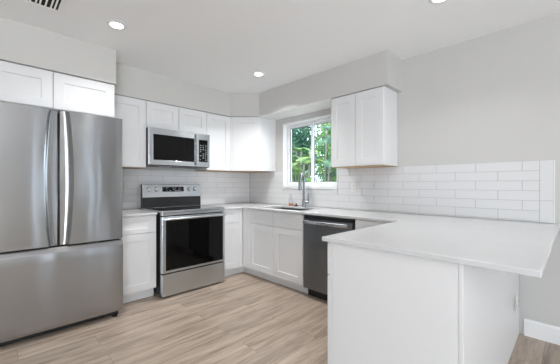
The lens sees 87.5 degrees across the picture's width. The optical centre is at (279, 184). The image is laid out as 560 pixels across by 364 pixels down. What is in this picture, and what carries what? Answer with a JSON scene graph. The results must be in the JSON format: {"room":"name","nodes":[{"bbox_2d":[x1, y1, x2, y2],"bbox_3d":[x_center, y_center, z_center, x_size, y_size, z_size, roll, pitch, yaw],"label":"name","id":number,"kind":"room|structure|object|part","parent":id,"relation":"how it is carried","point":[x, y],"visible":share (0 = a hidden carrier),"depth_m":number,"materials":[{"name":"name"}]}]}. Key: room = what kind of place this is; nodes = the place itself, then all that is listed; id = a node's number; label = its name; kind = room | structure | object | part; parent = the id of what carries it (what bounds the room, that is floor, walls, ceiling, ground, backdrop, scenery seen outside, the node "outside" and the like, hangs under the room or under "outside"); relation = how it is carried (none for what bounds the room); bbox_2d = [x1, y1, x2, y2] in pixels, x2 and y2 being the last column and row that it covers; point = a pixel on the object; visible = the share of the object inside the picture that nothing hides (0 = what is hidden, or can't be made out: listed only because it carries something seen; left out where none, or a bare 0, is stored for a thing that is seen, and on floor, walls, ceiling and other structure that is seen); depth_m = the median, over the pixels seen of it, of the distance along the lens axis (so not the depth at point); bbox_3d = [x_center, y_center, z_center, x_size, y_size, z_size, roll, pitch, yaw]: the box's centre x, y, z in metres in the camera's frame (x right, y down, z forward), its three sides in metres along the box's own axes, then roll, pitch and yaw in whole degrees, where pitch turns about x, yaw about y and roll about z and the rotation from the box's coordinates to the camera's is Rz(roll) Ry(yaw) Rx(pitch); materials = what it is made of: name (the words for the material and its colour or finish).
{"room":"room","nodes":[
{"label":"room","id":0,"kind":"room"},
{"bbox_2d":[122,167,249,209],"bbox_3d":[-2.596,-0.045,2.803,6.040,2.487,0.120,0,0,-45],"label":"wall","id":1,"kind":"structure","parent":0,"point":[149,168],"depth_m":3.85,"materials":[{"name":"grey paint"}]},
{"bbox_2d":[0,60,113,117],"bbox_3d":[-2.149,-0.802,2.709,0.944,0.320,0.638,0,0,-45],"label":"upper cabinet","id":2,"kind":"object","parent":1,"relation":"attached to","point":[19,84],"visible":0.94,"depth_m":2.49,"materials":[{"name":"white wood"}]},
{"bbox_3d":[-2.099,-0.799,2.323,0.468,0.305,0.019,0,0,-45],"label":"door","id":3,"kind":"part","parent":2,"relation":"part of","materials":[{"name":"white wood"}]},
{"bbox_3d":[-1.764,-0.799,2.656,0.468,0.305,0.019,0,0,-45],"label":"door","id":4,"kind":"part","parent":2,"relation":"part of","materials":[{"name":"white wood"}]},
{"bbox_2d":[114,94,145,168],"bbox_3d":[-1.776,-0.574,3.301,0.396,0.770,0.322,0,0,-45],"label":"upper cabinet","id":5,"kind":"object","parent":1,"relation":"attached to","point":[132,111],"visible":0.63,"depth_m":3.23,"materials":[{"name":"white wood"}]},
{"bbox_2d":[146,101,206,134],"bbox_3d":[-1.358,-0.807,3.715,0.774,0.305,0.322,0,0,-45],"label":"upper cabinet","id":6,"kind":"object","parent":1,"relation":"attached to","point":[158,115],"visible":0.79,"depth_m":3.57,"materials":[{"name":"white wood"}]},
{"bbox_3d":[-1.389,-0.803,3.471,0.383,0.290,0.019,0,0,-45],"label":"door","id":7,"kind":"part","parent":6,"relation":"part of","materials":[{"name":"white wood"}]},
{"bbox_2d":[146,127,209,168],"bbox_3d":[-1.318,-0.431,3.673,0.776,0.431,0.419,0,0,-45],"label":"microwave","id":8,"kind":"object","parent":6,"relation":"attached to","point":[165,148],"visible":0.96,"depth_m":3.51,"materials":[{"name":"silver metal"}]},
{"bbox_3d":[-1.274,-0.436,3.485,0.571,0.422,0.028,0,0,-45],"label":"door","id":9,"kind":"part","parent":8,"relation":"part of","materials":[{"name":"silver metal"}]},
{"bbox_3d":[-1.037,-0.438,3.666,0.028,0.393,0.013,0,0,-45],"label":"handle","id":10,"kind":"part","parent":8,"relation":"part of","materials":[{"name":"silver metal"}]},
{"bbox_3d":[-0.999,-0.436,3.758,0.201,0.422,0.028,0,0,-45],"label":"control panel","id":11,"kind":"part","parent":8,"relation":"part of","materials":[{"name":"silver metal"}]},
{"bbox_3d":[-1.114,-0.803,3.744,0.383,0.290,0.019,0,0,-45],"label":"door","id":12,"kind":"part","parent":6,"relation":"part of","materials":[{"name":"white wood"}]},
{"bbox_2d":[122,169,249,208],"bbox_3d":[-1.257,0.053,4.038,2.160,0.481,0.009,0,0,-45],"label":"backsplash","id":13,"kind":"structure","parent":1,"relation":"attached to","point":[215,187],"depth_m":4.17,"materials":[{"name":"white tile"}]},
{"bbox_2d":[195,112,229,171],"bbox_3d":[-0.948,-0.574,4.122,0.375,0.770,0.322,0,0,-45],"label":"upper cabinet","id":14,"kind":"object","parent":1,"relation":"attached to","point":[218,126],"visible":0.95,"depth_m":4.01,"materials":[{"name":"white wood"}]},
{"bbox_3d":[-0.841,-0.573,4.014,0.372,0.751,0.019,0,0,-45],"label":"door","id":15,"kind":"part","parent":14,"relation":"part of","materials":[{"name":"white wood"}]},
{"bbox_2d":[224,117,275,172],"bbox_3d":[-0.496,-0.574,4.364,0.615,0.770,0.615,0,0,-45],"label":"upper cabinet","id":16,"kind":"object","parent":1,"relation":"attached to","point":[252,139],"visible":0.94,"depth_m":4.14,"materials":[{"name":"white wood"}]},
{"bbox_3d":[-0.497,-0.573,4.144,0.412,0.756,0.019,0,0,0],"label":"door","id":17,"kind":"part","parent":16,"relation":"part of","materials":[{"name":"white wood"}]},
{"bbox_2d":[0,0,559,92],"bbox_3d":[0.192,-1.364,-0.009,6.040,0.150,8.040,0,0,-45],"label":"ceiling","id":18,"kind":"structure","parent":0,"point":[215,44],"depth_m":2.45,"materials":[{"name":"white paint"}]},
{"bbox_2d":[21,0,65,13],"bbox_3d":[-1.643,-1.284,1.945,0.350,0.009,0.350,0,0,-45],"label":"ceiling vent","id":19,"kind":"object","parent":18,"relation":"in","point":[52,5],"visible":1,"depth_m":2.08,"materials":[{"name":"white metal"}]},
{"bbox_2d":[0,17,115,84],"bbox_3d":[-2.277,-1.127,2.575,1.332,0.324,0.652,0,0,-45],"label":"soffit","id":20,"kind":"structure","parent":18,"relation":"attached to","point":[20,43],"depth_m":2.48,"materials":[{"name":"grey paint"}]},
{"bbox_2d":[106,20,126,29],"bbox_3d":[-1.319,-1.285,2.365,0.150,0.006,0.150,0,0,-45],"label":"recessed light","id":21,"kind":"object","parent":18,"relation":"in","point":[114,24],"visible":1,"depth_m":2.35,"materials":[{"name":"white"}]},
{"bbox_2d":[114,49,401,116],"bbox_3d":[-0.385,-1.125,3.152,2.168,0.329,2.497,0,0,-45],"label":"soffit","id":22,"kind":"structure","parent":18,"relation":"attached to","point":[383,68],"depth_m":3.40,"materials":[{"name":"grey paint"}]},
{"bbox_2d":[252,72,264,76],"bbox_3d":[-0.249,-1.285,3.412,0.150,0.006,0.150,0,0,-45],"label":"recessed light","id":23,"kind":"object","parent":18,"relation":"in","point":[258,74],"visible":1,"depth_m":3.41,"materials":[{"name":"white"}]},
{"bbox_2d":[428,0,446,3],"bbox_3d":[1.103,-1.285,2.013,0.150,0.006,0.150,0,0,-45],"label":"recessed light","id":24,"kind":"object","parent":18,"relation":"in","point":[429,1],"visible":1,"depth_m":2.05,"materials":[{"name":"white"}]},
{"bbox_2d":[0,272,559,363],"bbox_3d":[0.192,1.248,-0.009,6.040,0.100,8.040,0,0,-45],"label":"floor","id":25,"kind":"structure","parent":0,"point":[242,318],"depth_m":2.32,"materials":[{"name":"wood"}]},
{"bbox_2d":[0,101,122,346],"bbox_3d":[-2.051,0.302,2.625,0.947,1.792,0.839,0,0,-45],"label":"refrigerator","id":26,"kind":"object","parent":25,"relation":"on","point":[61,245],"visible":1,"depth_m":2.33,"materials":[{"name":"silver metal"}]},
{"bbox_3d":[-1.956,-0.054,2.189,0.468,1.080,0.084,0,0,-45],"label":"door","id":27,"kind":"part","parent":26,"relation":"part of","materials":[{"name":"silver metal"}]},
{"bbox_3d":[-1.788,0.823,2.355,0.941,0.647,0.083,0,0,-45],"label":"freezer drawer","id":28,"kind":"part","parent":26,"relation":"part of","materials":[{"name":"silver metal"}]},
{"bbox_3d":[-1.617,-0.054,2.524,0.461,1.080,0.084,0,0,-45],"label":"door","id":29,"kind":"part","parent":26,"relation":"part of","materials":[{"name":"silver metal"}]},
{"bbox_2d":[120,215,155,302],"bbox_3d":[-1.673,0.759,3.189,0.396,0.877,0.628,0,0,-45],"label":"base cabinet","id":30,"kind":"object","parent":25,"relation":"on","point":[138,232],"visible":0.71,"depth_m":2.99,"materials":[{"name":"white wood"}]},
{"bbox_3d":[-1.458,0.412,2.973,0.393,0.170,0.019,0,0,-45],"label":"drawer","id":31,"kind":"part","parent":30,"relation":"part of","materials":[{"name":"white wood"}]},
{"bbox_2d":[122,209,156,216],"bbox_3d":[-1.663,0.307,3.180,0.400,0.024,0.638,0,0,-45],"label":"countertop","id":32,"kind":"structure","parent":30,"relation":"on","point":[126,212],"depth_m":3.08,"materials":[{"name":"white stone"}]},
{"bbox_2d":[140,184,225,296],"bbox_3d":[-1.174,0.598,3.541,0.774,1.200,0.764,0,0,-45],"label":"range","id":33,"kind":"object","parent":25,"relation":"on","point":[190,240],"visible":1,"depth_m":3.34,"materials":[{"name":"silver metal"}]},
{"bbox_3d":[-1.349,0.078,3.705,0.751,0.156,0.004,0,-7,-45],"label":"control panel","id":34,"kind":"part","parent":33,"relation":"part of","materials":[{"name":"silver metal"}]},
{"bbox_2d":[143,205,224,212],"bbox_3d":[-1.142,0.288,3.508,0.774,0.020,0.545,0,0,-45],"label":"cooktop","id":35,"kind":"object","parent":33,"relation":"in","point":[159,208],"depth_m":3.41,"materials":[{"name":"black glass"}]},
{"bbox_3d":[-0.971,1.063,3.336,0.768,0.230,0.054,0,0,-45],"label":"storage drawer","id":36,"kind":"part","parent":33,"relation":"part of","materials":[{"name":"silver metal"}]},
{"bbox_3d":[-0.970,0.638,3.335,0.768,0.596,0.056,0,0,-45],"label":"oven door","id":37,"kind":"part","parent":33,"relation":"part of","materials":[{"name":"black glass"}]},
{"bbox_3d":[-0.959,0.643,3.332,0.705,0.533,0.034,0,0,-45],"label":"door glass","id":38,"kind":"part","parent":33,"relation":"part of","materials":[{"name":"black glass"}]},
{"bbox_3d":[-0.916,0.364,3.280,0.734,0.025,0.030,0,0,-45],"label":"handle","id":39,"kind":"part","parent":33,"relation":"part of","materials":[{"name":"silver metal"}]},
{"bbox_2d":[223,209,243,276],"bbox_3d":[-0.816,0.759,4.038,0.429,0.877,0.628,0,0,-45],"label":"base cabinet","id":40,"kind":"object","parent":25,"relation":"on","point":[233,263],"visible":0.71,"depth_m":3.82,"materials":[{"name":"white wood"}]},
{"bbox_3d":[-0.649,0.412,3.775,0.281,0.170,0.019,0,0,-45],"label":"drawer","id":41,"kind":"part","parent":40,"relation":"part of","materials":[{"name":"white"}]},
{"bbox_3d":[-0.649,0.796,3.775,0.281,0.588,0.019,0,0,-45],"label":"door","id":42,"kind":"part","parent":40,"relation":"part of","materials":[{"name":"white wood"}]},
{"bbox_2d":[243,209,307,293],"bbox_3d":[0.072,0.759,3.783,0.628,0.877,1.138,0,0,-45],"label":"base cabinet","id":43,"kind":"object","parent":25,"relation":"on","point":[273,242],"visible":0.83,"depth_m":3.48,"materials":[{"name":"white wood"}]},
{"bbox_3d":[-0.237,0.412,3.663,0.019,0.170,0.459,0,0,-45],"label":"drawer","id":44,"kind":"part","parent":43,"relation":"part of","materials":[{"name":"white wood"}]},
{"bbox_3d":[-0.237,0.796,3.663,0.019,0.588,0.459,0,0,-45],"label":"door","id":45,"kind":"part","parent":43,"relation":"part of","materials":[{"name":"white wood"}]},
{"bbox_3d":[0.090,0.412,3.332,0.019,0.170,0.461,0,0,-45],"label":"drawer","id":46,"kind":"part","parent":43,"relation":"part of","materials":[{"name":"white wood"}]},
{"bbox_3d":[0.090,0.796,3.332,0.019,0.588,0.461,0,0,-45],"label":"door","id":47,"kind":"part","parent":43,"relation":"part of","materials":[{"name":"white wood"}]},
{"bbox_2d":[303,215,355,300],"bbox_3d":[0.660,0.762,3.121,0.669,0.872,0.600,0,0,-45],"label":"dishwasher","id":48,"kind":"object","parent":25,"relation":"on","point":[315,227],"visible":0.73,"depth_m":2.99,"materials":[{"name":"grey metal"}]},
{"bbox_3d":[0.682,1.153,3.143,0.465,0.089,0.600,0,0,-45],"label":"toe panel","id":49,"kind":"part","parent":48,"relation":"part of","materials":[{"name":"black plastic"}]},
{"bbox_3d":[0.430,0.392,2.893,0.022,0.036,0.532,0,0,-45],"label":"handle","id":50,"kind":"part","parent":48,"relation":"part of","materials":[{"name":"silver metal"}]},
{"bbox_2d":[355,219,389,229],"bbox_3d":[1.081,0.759,2.767,0.626,0.877,0.462,0,0,-45],"label":"base cabinet","id":51,"kind":"object","parent":25,"relation":"on","point":[359,224],"visible":0.12,"depth_m":2.63,"materials":[{"name":"white wood"}]},
{"bbox_2d":[328,242,518,363],"bbox_3d":[1.092,0.759,2.003,1.664,0.877,0.672,0,0,-45],"label":"base cabinet","id":52,"kind":"object","parent":25,"relation":"on","point":[384,307],"visible":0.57,"depth_m":1.41,"materials":[{"name":"white wood"}]},
{"bbox_3d":[0.429,0.416,1.805,0.430,0.178,0.019,0,0,-45],"label":"drawer","id":53,"kind":"part","parent":52,"relation":"part of","materials":[{"name":"white wood"}]},
{"bbox_3d":[0.429,0.800,1.805,0.430,0.580,0.019,0,0,-45],"label":"door","id":54,"kind":"part","parent":52,"relation":"part of","materials":[{"name":"white wood"}]},
{"bbox_2d":[207,203,559,277],"bbox_3d":[0.198,0.307,2.893,1.686,0.024,3.668,0,0,-45],"label":"countertop","id":55,"kind":"structure","parent":52,"relation":"on","point":[517,247],"depth_m":1.63,"materials":[{"name":"white stone"}]},
{"bbox_2d":[274,207,307,210],"bbox_3d":[0.136,0.420,3.673,0.435,0.199,0.730,0,0,-45],"label":"sink","id":56,"kind":"object","parent":55,"relation":"in","point":[282,207],"visible":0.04,"depth_m":3.94,"materials":[{"name":"grey metal"}]},
{"bbox_2d":[289,194,292,205],"bbox_3d":[0.149,0.214,4.045,0.064,0.161,0.062,0,0,-45],"label":"soap bottle","id":57,"kind":"object","parent":55,"relation":"on","point":[290,198],"visible":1,"depth_m":4.02,"materials":[{"name":"white"}]},
{"bbox_2d":[298,173,308,206],"bbox_3d":[0.307,0.072,3.780,0.101,0.445,0.218,0,0,21],"label":"faucet","id":58,"kind":"object","parent":55,"relation":"on","point":[304,202],"visible":1,"depth_m":3.84,"materials":[{"name":"silver metal"}]},
{"bbox_3d":[0.284,0.022,3.786,0.031,0.345,0.201,0,0,21],"label":"spout","id":59,"kind":"part","parent":58,"relation":"part of","materials":[{"name":"silver metal"}]},
{"bbox_3d":[0.516,0.759,1.416,0.016,0.877,0.617,0,0,-45],"label":"panel","id":60,"kind":"part","parent":52,"relation":"part of","materials":[{"name":"white wood"}]},
{"bbox_3d":[0.738,0.759,1.190,0.016,0.877,0.016,0,0,-45],"label":"corner trim","id":61,"kind":"part","parent":52,"relation":"part of","materials":[{"name":"white wood"}]},
{"bbox_3d":[1.329,0.759,1.776,1.648,0.877,0.016,0,0,-45],"label":"panel","id":62,"kind":"part","parent":52,"relation":"part of","materials":[{"name":"white wood"}]},
{"bbox_2d":[516,294,517,311],"bbox_3d":[1.740,0.868,2.144,0.070,0.115,0.008,0,0,-45],"label":"electrical outlet","id":63,"kind":"object","parent":52,"relation":"attached to","point":[517,294],"visible":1,"depth_m":2.13,"materials":[{"name":"white plastic"}]},
{"bbox_2d":[250,12,559,333],"bbox_3d":[2.344,-0.045,2.039,0.140,2.487,7.920,0,0,-45],"label":"wall","id":64,"kind":"structure","parent":0,"point":[495,96],"depth_m":2.48,"materials":[{"name":"grey paint"}]},
{"bbox_2d":[259,99,330,119],"bbox_3d":[0.249,-0.958,3.815,0.332,0.004,1.222,0,0,-45],"label":"soffit","id":65,"kind":"structure","parent":64,"relation":"attached to","point":[324,104],"depth_m":3.78,"materials":[{"name":"white paint"}]},
{"bbox_2d":[283,114,337,189],"bbox_3d":[0.422,-0.407,3.962,0.152,0.940,0.940,0,0,-45],"label":"window","id":66,"kind":"structure","parent":64,"relation":"in","point":[307,142],"depth_m":4.00,"materials":[{"name":"white"}]},
{"bbox_3d":[0.293,-0.422,4.127,0.004,0.782,0.399,0,0,-45],"label":"pane","id":67,"kind":"part","parent":66,"relation":"part of","materials":[{"name":"clear glass"}]},
{"bbox_3d":[0.293,-0.422,4.127,0.026,0.842,0.459,0,0,-45],"label":"sash","id":68,"kind":"part","parent":66,"relation":"part of","materials":[{"name":"white plastic"}]},
{"bbox_3d":[0.376,0.047,3.917,0.022,0.032,0.940,0,0,-45],"label":"sill","id":69,"kind":"part","parent":66,"relation":"part of","materials":[{"name":"white wood"}]},
{"bbox_3d":[0.606,-0.422,3.853,0.026,0.842,0.459,0,0,-45],"label":"sash","id":70,"kind":"part","parent":66,"relation":"part of","materials":[{"name":"white plastic"}]},
{"bbox_3d":[0.606,-0.422,3.853,0.004,0.782,0.399,0,0,-45],"label":"pane","id":71,"kind":"part","parent":66,"relation":"part of","materials":[{"name":"clear glass"}]},
{"bbox_2d":[331,86,396,168],"bbox_3d":[0.899,-0.574,3.165,0.322,0.770,0.610,0,0,-45],"label":"upper cabinet","id":72,"kind":"object","parent":64,"relation":"attached to","point":[364,123],"visible":1,"depth_m":3.00,"materials":[{"name":"white wood"}]},
{"bbox_3d":[0.683,-0.573,3.167,0.019,0.751,0.301,0,0,-45],"label":"door","id":73,"kind":"part","parent":72,"relation":"part of","materials":[{"name":"white wood"}]},
{"bbox_3d":[0.899,-0.573,2.950,0.019,0.751,0.301,0,0,-45],"label":"door","id":74,"kind":"part","parent":72,"relation":"part of","materials":[{"name":"white wood"}]},
{"bbox_2d":[250,160,554,222],"bbox_3d":[0.790,0.053,3.498,0.010,0.481,3.642,0,0,-45],"label":"backsplash","id":75,"kind":"structure","parent":64,"relation":"attached to","point":[514,190],"depth_m":2.75,"materials":[{"name":"white tile"}]},
{"bbox_2d":[351,182,355,191],"bbox_3d":[0.859,0.033,3.418,0.008,0.115,0.070,0,0,-45],"label":"electrical outlet","id":76,"kind":"object","parent":75,"relation":"attached to","point":[353,184],"visible":1,"depth_m":3.41,"materials":[{"name":"white plastic"}]},
{"bbox_3d":[2.071,0.053,2.207,0.009,0.481,0.005,0,0,-45],"label":"edge trim","id":77,"kind":"part","parent":75,"relation":"part of","materials":[{"name":"white tile"}]},
{"bbox_2d":[524,318,559,344],"bbox_3d":[3.468,1.133,0.794,0.016,0.130,4.330,0,0,-45],"label":"baseboard","id":78,"kind":"structure","parent":64,"relation":"attached to","point":[534,329],"depth_m":2.25,"materials":[{"name":"white wood"}]}
]}

